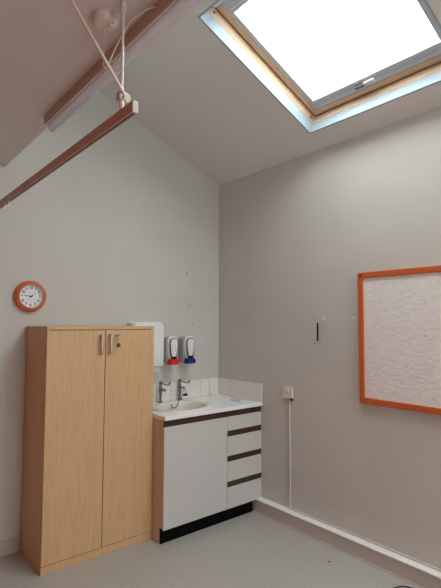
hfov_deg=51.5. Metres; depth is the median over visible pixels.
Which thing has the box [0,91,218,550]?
wall
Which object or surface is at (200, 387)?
tile backsplash
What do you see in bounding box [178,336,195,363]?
soap dispenser
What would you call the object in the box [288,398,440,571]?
conduit
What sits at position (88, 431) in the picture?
cabinet
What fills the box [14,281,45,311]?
wall clock
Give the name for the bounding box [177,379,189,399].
tap
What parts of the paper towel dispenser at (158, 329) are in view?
trim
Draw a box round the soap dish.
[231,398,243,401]
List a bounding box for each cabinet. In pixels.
[20,326,153,575]
[151,406,261,543]
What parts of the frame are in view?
frame, sash, latch lever, sash, frame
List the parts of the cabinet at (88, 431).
door, panel, handle, handle, door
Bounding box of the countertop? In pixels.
[153,394,261,420]
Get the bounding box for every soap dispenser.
[163,336,179,364]
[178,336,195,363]
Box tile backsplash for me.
[153,378,262,401]
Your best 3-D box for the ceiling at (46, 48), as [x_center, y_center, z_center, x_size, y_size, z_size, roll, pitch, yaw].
[0.384,-1.640,-0.101,1.405,1.056,7.600,3,-5,-40]
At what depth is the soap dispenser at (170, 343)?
3.91 m
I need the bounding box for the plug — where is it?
[171,389,187,407]
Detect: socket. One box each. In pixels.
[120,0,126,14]
[283,386,292,400]
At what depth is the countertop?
3.75 m
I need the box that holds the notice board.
[358,265,440,414]
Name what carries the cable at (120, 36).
attached to the ceiling at (46, 48)
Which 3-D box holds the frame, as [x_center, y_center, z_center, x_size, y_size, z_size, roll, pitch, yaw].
[0.670,-1.578,2.716,1.180,0.674,1.195,3,-5,-40]
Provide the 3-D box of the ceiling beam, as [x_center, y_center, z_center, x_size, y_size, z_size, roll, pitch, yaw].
[-0.423,-0.948,1.866,0.058,0.084,1.559,3,-5,-40]
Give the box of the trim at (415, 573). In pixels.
[252,497,440,587]
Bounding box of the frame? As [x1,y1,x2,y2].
[198,0,440,133]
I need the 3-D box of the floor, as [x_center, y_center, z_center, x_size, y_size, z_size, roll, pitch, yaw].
[1.121,1.653,0.315,3.550,0.100,7.800,3,-5,-40]
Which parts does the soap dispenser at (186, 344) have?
window panel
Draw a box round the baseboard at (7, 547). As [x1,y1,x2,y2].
[0,538,17,556]
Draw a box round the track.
[0,0,137,208]
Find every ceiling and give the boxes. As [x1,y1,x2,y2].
[0,0,158,164]
[100,0,440,184]
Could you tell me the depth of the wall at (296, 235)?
3.38 m
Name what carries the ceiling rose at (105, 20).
attached to the ceiling at (46, 48)
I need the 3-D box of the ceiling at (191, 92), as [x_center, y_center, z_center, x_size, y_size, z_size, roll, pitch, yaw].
[1.672,-1.689,0.975,1.945,0.816,7.600,3,-5,-40]
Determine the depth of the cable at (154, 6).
1.60 m
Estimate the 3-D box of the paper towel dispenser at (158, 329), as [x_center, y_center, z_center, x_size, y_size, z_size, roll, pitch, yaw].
[-0.619,0.438,3.812,0.292,0.415,0.114,3,-5,-40]
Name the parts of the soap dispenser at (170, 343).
window panel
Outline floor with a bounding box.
[0,510,418,587]
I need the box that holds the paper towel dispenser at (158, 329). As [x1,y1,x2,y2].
[128,322,163,370]
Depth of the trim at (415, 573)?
3.11 m
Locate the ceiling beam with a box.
[44,0,201,131]
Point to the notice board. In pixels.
(399, 310)
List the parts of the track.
rail, brace rod, hanger rod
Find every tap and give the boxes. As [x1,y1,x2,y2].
[157,381,170,402]
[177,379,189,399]
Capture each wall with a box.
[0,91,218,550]
[219,106,440,568]
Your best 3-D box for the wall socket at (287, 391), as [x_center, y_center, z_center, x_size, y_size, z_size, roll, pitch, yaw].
[0.543,0.797,3.676,0.020,0.110,0.095,3,-5,-40]
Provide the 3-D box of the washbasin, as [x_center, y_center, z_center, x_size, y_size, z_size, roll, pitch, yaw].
[-0.314,0.975,3.675,0.524,0.164,0.430,3,-5,-40]
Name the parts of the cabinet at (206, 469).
panel, door, rail, drawer, drawer, drawer, drawer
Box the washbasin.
[153,400,211,412]
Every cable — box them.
[103,36,120,68]
[124,6,156,31]
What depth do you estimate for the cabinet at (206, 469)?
3.49 m
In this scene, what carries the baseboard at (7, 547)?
attached to the wall at (126, 230)

